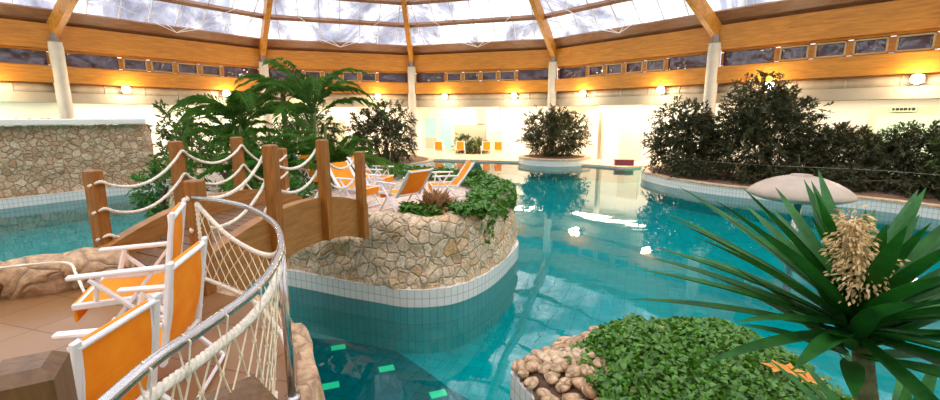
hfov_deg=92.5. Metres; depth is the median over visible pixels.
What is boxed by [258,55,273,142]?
column
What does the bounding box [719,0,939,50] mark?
beam
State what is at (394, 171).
spiky plant
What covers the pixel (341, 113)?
wall
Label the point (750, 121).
bush
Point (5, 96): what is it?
ledge
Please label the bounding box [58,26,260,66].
beam
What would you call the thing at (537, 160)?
round planter
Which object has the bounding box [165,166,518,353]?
island
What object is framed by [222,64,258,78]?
window
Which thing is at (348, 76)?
window
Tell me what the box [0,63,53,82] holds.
beam
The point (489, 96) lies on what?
duct
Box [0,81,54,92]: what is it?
duct
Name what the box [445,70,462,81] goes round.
window
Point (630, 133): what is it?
door
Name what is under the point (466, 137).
shrub
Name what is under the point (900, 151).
bush
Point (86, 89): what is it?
duct
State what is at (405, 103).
ledge
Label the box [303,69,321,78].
window
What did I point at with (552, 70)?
column
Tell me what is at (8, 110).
wall
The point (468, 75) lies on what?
window
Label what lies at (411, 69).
column
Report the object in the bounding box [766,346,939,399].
plant
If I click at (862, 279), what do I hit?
yucca
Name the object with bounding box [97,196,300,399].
handrail
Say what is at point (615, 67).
window
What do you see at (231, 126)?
palm
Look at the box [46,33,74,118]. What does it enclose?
column
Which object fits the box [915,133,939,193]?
shrub
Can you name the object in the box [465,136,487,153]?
shrub
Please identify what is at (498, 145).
chair
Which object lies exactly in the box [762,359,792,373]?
leaf
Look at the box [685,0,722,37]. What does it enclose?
roof beam
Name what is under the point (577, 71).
window
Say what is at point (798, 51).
window
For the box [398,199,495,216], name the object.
ivy
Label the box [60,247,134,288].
boulder
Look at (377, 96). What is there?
floodlight
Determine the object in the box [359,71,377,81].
window
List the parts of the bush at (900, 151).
stem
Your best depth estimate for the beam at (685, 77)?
27.75 m
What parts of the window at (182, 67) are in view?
pane, sash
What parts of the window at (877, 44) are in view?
sash, pane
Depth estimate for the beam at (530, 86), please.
34.29 m
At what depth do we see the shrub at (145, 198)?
11.93 m
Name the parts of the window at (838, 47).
sash, pane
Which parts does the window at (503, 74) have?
pane, sash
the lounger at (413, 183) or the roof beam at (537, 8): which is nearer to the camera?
the lounger at (413, 183)
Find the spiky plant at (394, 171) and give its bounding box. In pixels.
[372,157,412,179]
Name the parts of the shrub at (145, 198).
stem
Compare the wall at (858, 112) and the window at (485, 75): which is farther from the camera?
the window at (485, 75)
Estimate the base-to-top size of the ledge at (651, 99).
0.520 m
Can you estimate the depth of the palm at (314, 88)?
12.53 m
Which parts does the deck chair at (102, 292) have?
armrest, seat frame, seat, leg, armrest, leg, leg, leg, frame, backrest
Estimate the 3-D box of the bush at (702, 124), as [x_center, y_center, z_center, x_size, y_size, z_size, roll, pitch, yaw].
[11.440,-3.139,23.261,4.814,4.538,4.456,-5,12,-27]
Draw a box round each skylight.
[0,0,54,22]
[66,0,262,48]
[267,0,407,54]
[407,0,547,54]
[540,0,703,48]
[714,0,895,24]
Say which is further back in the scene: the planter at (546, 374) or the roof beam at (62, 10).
the roof beam at (62, 10)
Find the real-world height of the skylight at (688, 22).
16.651 m
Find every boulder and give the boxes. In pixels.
[0,253,72,299]
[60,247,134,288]
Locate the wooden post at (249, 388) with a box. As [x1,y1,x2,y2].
[191,375,277,399]
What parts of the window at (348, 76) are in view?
sash, pane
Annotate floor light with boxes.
[322,381,339,389]
[331,344,345,350]
[378,364,394,372]
[429,389,447,398]
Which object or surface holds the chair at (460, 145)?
on the floor
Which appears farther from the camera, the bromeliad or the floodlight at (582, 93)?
the floodlight at (582, 93)
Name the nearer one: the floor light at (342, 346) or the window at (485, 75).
the floor light at (342, 346)
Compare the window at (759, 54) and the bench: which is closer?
the window at (759, 54)
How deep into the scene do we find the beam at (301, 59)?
34.26 m
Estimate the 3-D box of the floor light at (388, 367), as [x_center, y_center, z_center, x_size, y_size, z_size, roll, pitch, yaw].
[-1.440,2.911,7.768,0.260,0.020,0.170,-4,11,-20]
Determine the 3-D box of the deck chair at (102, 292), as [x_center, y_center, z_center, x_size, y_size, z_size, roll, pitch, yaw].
[-2.617,0.570,3.566,0.715,1.032,0.797,-5,12,-25]
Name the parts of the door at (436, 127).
kick panel, pane, pane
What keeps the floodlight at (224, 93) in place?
attached to the duct at (86, 89)
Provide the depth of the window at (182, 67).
29.11 m
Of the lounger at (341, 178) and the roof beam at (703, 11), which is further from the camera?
the roof beam at (703, 11)
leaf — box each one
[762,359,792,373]
[779,363,805,376]
[793,372,823,383]
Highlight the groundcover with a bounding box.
[668,157,939,200]
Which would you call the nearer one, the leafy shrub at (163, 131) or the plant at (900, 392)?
the plant at (900, 392)
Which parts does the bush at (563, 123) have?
stem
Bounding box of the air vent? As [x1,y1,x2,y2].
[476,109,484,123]
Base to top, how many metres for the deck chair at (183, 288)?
0.924 m
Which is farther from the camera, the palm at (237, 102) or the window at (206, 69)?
the window at (206, 69)
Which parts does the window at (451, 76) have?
sash, pane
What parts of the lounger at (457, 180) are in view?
seat, armrest, seat frame, armrest, leg, backrest, frame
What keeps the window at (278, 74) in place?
attached to the beam at (368, 87)
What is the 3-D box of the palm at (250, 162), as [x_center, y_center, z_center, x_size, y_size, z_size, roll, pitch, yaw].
[-5.117,-0.921,11.236,3.096,1.524,3.401,0,11,0]
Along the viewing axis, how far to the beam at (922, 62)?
20.16 m
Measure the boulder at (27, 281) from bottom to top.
0.466 m
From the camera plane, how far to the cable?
18.13 m
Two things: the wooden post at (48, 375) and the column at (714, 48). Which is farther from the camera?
the column at (714, 48)
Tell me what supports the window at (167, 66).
attached to the beam at (85, 76)
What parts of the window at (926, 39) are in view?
sash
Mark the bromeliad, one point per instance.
(436, 198)
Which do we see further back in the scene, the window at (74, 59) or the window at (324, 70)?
the window at (324, 70)
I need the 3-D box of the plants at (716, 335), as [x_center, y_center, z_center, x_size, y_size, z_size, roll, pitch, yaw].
[2.763,1.942,4.353,2.992,0.733,4.568,-2,11,-10]
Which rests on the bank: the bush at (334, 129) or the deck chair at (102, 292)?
the bush at (334, 129)
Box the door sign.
[890,106,916,111]
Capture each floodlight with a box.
[121,87,130,92]
[222,91,229,96]
[375,94,380,98]
[442,94,447,98]
[511,93,516,97]
[580,91,586,96]
[657,87,665,93]
[910,74,925,83]
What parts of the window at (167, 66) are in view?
pane, sash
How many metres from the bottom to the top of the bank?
1.375 m
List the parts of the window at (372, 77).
sash, pane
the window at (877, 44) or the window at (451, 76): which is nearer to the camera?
the window at (877, 44)
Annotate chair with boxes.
[51,236,225,399]
[65,198,202,343]
[67,292,160,399]
[433,141,444,154]
[455,141,465,154]
[480,141,491,154]
[493,141,503,153]
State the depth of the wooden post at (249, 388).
1.85 m
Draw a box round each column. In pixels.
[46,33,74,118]
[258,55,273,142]
[408,61,416,154]
[546,56,556,151]
[701,34,721,169]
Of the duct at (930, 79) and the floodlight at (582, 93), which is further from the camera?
the floodlight at (582, 93)
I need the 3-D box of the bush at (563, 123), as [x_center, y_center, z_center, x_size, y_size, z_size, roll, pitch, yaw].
[6.131,-4.689,32.590,5.076,4.660,5.190,8,13,37]
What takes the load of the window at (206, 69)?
attached to the beam at (85, 76)
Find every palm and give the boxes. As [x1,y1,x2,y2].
[161,81,308,153]
[172,107,297,173]
[197,133,317,190]
[234,58,389,154]
[234,73,325,141]
[288,136,403,188]
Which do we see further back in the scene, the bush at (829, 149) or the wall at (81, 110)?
the wall at (81, 110)
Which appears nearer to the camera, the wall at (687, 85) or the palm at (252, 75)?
the palm at (252, 75)
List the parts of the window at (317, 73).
pane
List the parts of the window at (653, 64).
sash, pane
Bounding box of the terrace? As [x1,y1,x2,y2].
[0,282,324,399]
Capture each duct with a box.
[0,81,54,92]
[70,84,260,97]
[271,93,407,99]
[416,93,547,99]
[556,85,703,98]
[717,73,939,92]
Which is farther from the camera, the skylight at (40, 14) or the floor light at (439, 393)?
the skylight at (40, 14)
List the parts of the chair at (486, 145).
backrest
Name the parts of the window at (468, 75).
sash, pane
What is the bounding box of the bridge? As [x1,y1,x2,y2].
[82,137,368,295]
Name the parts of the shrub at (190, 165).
stem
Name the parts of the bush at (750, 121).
stem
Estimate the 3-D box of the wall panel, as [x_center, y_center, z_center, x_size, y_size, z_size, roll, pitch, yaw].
[-0.023,-5.631,40.418,3.000,2.200,0.060,3,11,17]
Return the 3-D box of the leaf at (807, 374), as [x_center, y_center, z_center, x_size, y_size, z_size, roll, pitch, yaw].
[3.327,1.754,4.387,0.281,0.022,0.271,0,11,0]
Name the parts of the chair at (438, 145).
backrest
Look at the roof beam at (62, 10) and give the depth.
23.20 m
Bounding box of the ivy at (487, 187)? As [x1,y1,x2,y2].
[367,162,517,243]
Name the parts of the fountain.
cap plate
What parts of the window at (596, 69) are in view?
sash, pane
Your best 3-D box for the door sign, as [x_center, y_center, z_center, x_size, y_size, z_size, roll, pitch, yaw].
[21.401,-4.484,22.218,0.065,0.260,0.950,-9,14,-40]
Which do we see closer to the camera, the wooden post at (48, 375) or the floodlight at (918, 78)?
the wooden post at (48, 375)
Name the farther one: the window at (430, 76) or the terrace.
the window at (430, 76)
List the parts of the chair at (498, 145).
backrest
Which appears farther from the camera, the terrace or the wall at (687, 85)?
the wall at (687, 85)
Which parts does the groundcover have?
stem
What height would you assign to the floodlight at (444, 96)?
0.400 m
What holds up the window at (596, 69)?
attached to the beam at (685, 77)
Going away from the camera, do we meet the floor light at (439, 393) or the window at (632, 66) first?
the floor light at (439, 393)
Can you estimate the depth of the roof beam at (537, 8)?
30.72 m
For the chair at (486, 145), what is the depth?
38.01 m
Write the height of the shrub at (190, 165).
2.898 m
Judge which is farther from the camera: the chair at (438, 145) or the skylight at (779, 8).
the chair at (438, 145)
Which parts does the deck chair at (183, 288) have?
armrest, leg, armrest, seat, leg, frame, backrest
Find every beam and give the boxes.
[0,18,49,48]
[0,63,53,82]
[46,0,78,36]
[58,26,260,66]
[67,67,261,91]
[259,0,272,56]
[265,49,409,71]
[289,81,408,93]
[401,0,413,63]
[413,50,550,71]
[415,80,547,93]
[529,0,556,57]
[554,68,705,91]
[555,28,711,67]
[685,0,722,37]
[716,50,939,83]
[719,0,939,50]
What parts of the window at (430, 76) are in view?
pane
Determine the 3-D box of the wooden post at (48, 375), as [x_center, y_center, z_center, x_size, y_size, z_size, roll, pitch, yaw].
[-1.170,0.970,1.275,0.155,1.105,0.155,-6,12,-29]
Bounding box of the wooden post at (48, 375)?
[0,350,77,399]
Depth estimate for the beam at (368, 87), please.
35.33 m
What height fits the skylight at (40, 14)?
16.653 m
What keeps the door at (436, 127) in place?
in the wall at (511, 122)
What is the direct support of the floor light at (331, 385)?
on the swimming pool
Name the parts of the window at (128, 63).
sash, pane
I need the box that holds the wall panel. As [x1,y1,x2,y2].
[454,125,485,149]
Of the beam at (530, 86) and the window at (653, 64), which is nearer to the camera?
the window at (653, 64)
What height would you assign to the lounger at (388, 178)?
0.902 m
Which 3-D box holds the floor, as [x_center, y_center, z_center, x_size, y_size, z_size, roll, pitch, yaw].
[3.128,-3.151,37.536,39.769,1.085,13.744,2,11,12]
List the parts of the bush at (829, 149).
stem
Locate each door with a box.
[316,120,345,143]
[422,114,454,151]
[619,123,641,159]
[869,106,939,175]
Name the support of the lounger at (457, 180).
on the island
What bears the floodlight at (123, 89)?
attached to the duct at (86, 89)
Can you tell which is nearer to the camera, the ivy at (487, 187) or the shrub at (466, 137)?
the ivy at (487, 187)
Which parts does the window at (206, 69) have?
pane, sash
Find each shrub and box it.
[126,158,202,219]
[144,95,223,190]
[147,115,328,200]
[247,171,318,198]
[450,133,480,153]
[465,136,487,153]
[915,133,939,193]
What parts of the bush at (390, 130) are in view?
stem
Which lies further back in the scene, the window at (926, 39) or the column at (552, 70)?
the column at (552, 70)
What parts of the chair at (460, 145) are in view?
backrest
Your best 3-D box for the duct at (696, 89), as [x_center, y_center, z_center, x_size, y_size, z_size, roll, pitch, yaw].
[9.924,-6.899,29.144,0.577,0.590,11.325,-9,14,-39]
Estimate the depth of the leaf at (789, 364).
4.76 m
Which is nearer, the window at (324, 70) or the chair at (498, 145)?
the window at (324, 70)
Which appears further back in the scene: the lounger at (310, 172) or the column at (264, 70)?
the column at (264, 70)
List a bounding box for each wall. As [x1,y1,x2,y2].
[0,102,45,125]
[0,118,160,233]
[44,103,254,157]
[74,84,242,91]
[254,106,419,152]
[416,92,547,94]
[419,106,576,153]
[569,85,693,91]
[575,103,739,161]
[726,73,936,83]
[738,99,939,166]
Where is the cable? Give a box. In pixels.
[659,157,934,180]
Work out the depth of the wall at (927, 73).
20.57 m
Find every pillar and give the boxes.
[492,107,499,153]
[597,106,604,158]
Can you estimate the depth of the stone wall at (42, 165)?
18.09 m
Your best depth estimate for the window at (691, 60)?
25.73 m
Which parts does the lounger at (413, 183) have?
armrest, leg, leg, seat frame, seat, frame, backrest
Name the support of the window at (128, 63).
attached to the beam at (85, 76)
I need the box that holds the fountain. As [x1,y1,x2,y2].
[747,173,857,291]
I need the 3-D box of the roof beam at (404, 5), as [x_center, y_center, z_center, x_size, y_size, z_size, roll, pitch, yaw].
[-4.580,-17.718,25.500,0.330,17.280,18.735,0,11,0]
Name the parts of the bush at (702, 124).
stem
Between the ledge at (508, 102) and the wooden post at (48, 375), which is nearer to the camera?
the wooden post at (48, 375)
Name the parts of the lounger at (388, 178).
frame, backrest, seat frame, seat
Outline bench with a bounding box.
[614,159,634,165]
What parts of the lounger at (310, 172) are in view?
backrest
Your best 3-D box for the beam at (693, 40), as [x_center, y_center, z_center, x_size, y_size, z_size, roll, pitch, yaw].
[9.800,-9.514,28.575,0.550,1.250,11.367,-9,14,-39]
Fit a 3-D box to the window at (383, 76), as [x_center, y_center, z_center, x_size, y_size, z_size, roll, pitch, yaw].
[-6.113,-9.788,35.968,2.536,0.930,0.160,-3,11,-18]
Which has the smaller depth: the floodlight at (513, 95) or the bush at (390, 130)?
the bush at (390, 130)
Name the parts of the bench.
seat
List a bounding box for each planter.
[510,320,771,399]
[518,153,590,179]
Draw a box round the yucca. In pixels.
[630,170,939,399]
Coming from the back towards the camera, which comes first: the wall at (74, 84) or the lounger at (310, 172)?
the wall at (74, 84)
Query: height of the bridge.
1.839 m
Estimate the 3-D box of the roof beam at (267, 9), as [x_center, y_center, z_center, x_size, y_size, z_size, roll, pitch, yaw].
[-9.810,-17.406,23.833,0.330,17.281,18.749,-7,13,-35]
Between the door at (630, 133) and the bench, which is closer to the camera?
the bench
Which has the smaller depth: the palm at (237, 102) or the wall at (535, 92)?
the palm at (237, 102)
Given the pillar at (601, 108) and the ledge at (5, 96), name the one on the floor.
the pillar at (601, 108)
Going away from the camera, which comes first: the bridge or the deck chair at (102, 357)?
the deck chair at (102, 357)
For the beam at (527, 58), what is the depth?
34.16 m
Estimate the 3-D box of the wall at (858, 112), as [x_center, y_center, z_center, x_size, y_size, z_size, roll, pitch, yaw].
[20.959,-3.274,23.609,0.300,4.650,12.219,-9,14,-40]
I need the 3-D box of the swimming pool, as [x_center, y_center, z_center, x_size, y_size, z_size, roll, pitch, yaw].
[-4.000,1.698,14.561,64.000,0.106,56.000,0,11,0]
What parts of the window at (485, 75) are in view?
sash, pane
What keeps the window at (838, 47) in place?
attached to the beam at (922, 62)
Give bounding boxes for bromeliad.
[416,186,459,212]
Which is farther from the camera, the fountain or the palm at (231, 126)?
the palm at (231, 126)
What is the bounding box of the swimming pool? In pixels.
[0,174,939,399]
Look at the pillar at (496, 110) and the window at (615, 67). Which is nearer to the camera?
the window at (615, 67)
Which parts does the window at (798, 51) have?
sash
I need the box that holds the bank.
[109,154,433,196]
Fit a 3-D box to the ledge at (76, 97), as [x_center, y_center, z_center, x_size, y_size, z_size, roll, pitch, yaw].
[-18.892,-6.453,29.262,1.090,0.520,11.763,8,13,37]
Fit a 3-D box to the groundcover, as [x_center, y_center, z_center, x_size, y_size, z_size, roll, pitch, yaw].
[14.220,-0.819,19.490,10.821,2.048,3.297,9,14,39]
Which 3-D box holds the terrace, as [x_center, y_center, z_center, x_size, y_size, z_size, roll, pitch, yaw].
[-6.425,2.673,2.152,13.062,2.653,6.822,0,11,0]
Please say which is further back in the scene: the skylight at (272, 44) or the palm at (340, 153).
the skylight at (272, 44)
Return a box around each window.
[0,45,50,65]
[64,50,121,70]
[119,55,149,71]
[148,58,175,73]
[175,60,199,75]
[199,62,222,76]
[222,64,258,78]
[269,68,302,79]
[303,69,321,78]
[322,69,340,81]
[341,70,359,81]
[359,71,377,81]
[377,71,407,82]
[416,71,445,82]
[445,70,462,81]
[463,70,479,81]
[480,69,497,81]
[498,69,516,80]
[516,68,547,80]
[557,64,586,79]
[587,62,604,76]
[604,60,624,75]
[623,58,644,73]
[644,56,666,72]
[666,52,707,70]
[720,44,777,66]
[776,41,812,61]
[810,37,850,59]
[848,33,893,56]
[891,28,939,53]
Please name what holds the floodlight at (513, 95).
attached to the duct at (489, 96)
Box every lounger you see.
[296,155,331,191]
[330,160,380,206]
[346,156,393,190]
[376,168,433,211]
[428,159,474,202]
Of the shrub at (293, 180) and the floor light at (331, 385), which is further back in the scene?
the shrub at (293, 180)
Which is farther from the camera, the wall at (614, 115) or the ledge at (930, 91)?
the wall at (614, 115)
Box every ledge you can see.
[0,91,56,102]
[71,93,226,104]
[273,99,407,106]
[416,99,547,106]
[556,94,703,105]
[716,85,939,102]
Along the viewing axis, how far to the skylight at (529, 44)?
33.03 m
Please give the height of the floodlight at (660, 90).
0.400 m
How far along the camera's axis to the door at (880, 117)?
22.41 m
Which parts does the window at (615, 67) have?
sash, pane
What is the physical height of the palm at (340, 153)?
1.448 m
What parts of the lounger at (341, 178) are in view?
backrest, frame, armrest, leg, seat frame, seat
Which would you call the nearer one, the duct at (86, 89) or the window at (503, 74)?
the duct at (86, 89)
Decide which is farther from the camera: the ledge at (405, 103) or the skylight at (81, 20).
the ledge at (405, 103)
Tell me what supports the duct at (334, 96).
attached to the wall
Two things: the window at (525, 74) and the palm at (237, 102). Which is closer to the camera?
the palm at (237, 102)
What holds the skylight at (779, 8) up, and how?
on the beam at (898, 15)
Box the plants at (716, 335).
[561,312,853,399]
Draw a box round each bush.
[265,107,346,155]
[342,99,419,163]
[515,103,593,156]
[640,94,741,174]
[709,70,833,178]
[782,120,890,185]
[852,119,939,193]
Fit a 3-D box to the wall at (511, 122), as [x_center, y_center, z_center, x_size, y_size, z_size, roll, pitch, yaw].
[2.141,-6.316,39.866,14.402,4.650,0.300,3,11,17]
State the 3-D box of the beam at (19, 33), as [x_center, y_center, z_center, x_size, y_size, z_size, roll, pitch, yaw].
[-25.629,-7.809,19.467,0.550,1.250,11.326,8,13,37]
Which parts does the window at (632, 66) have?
sash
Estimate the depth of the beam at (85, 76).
27.17 m

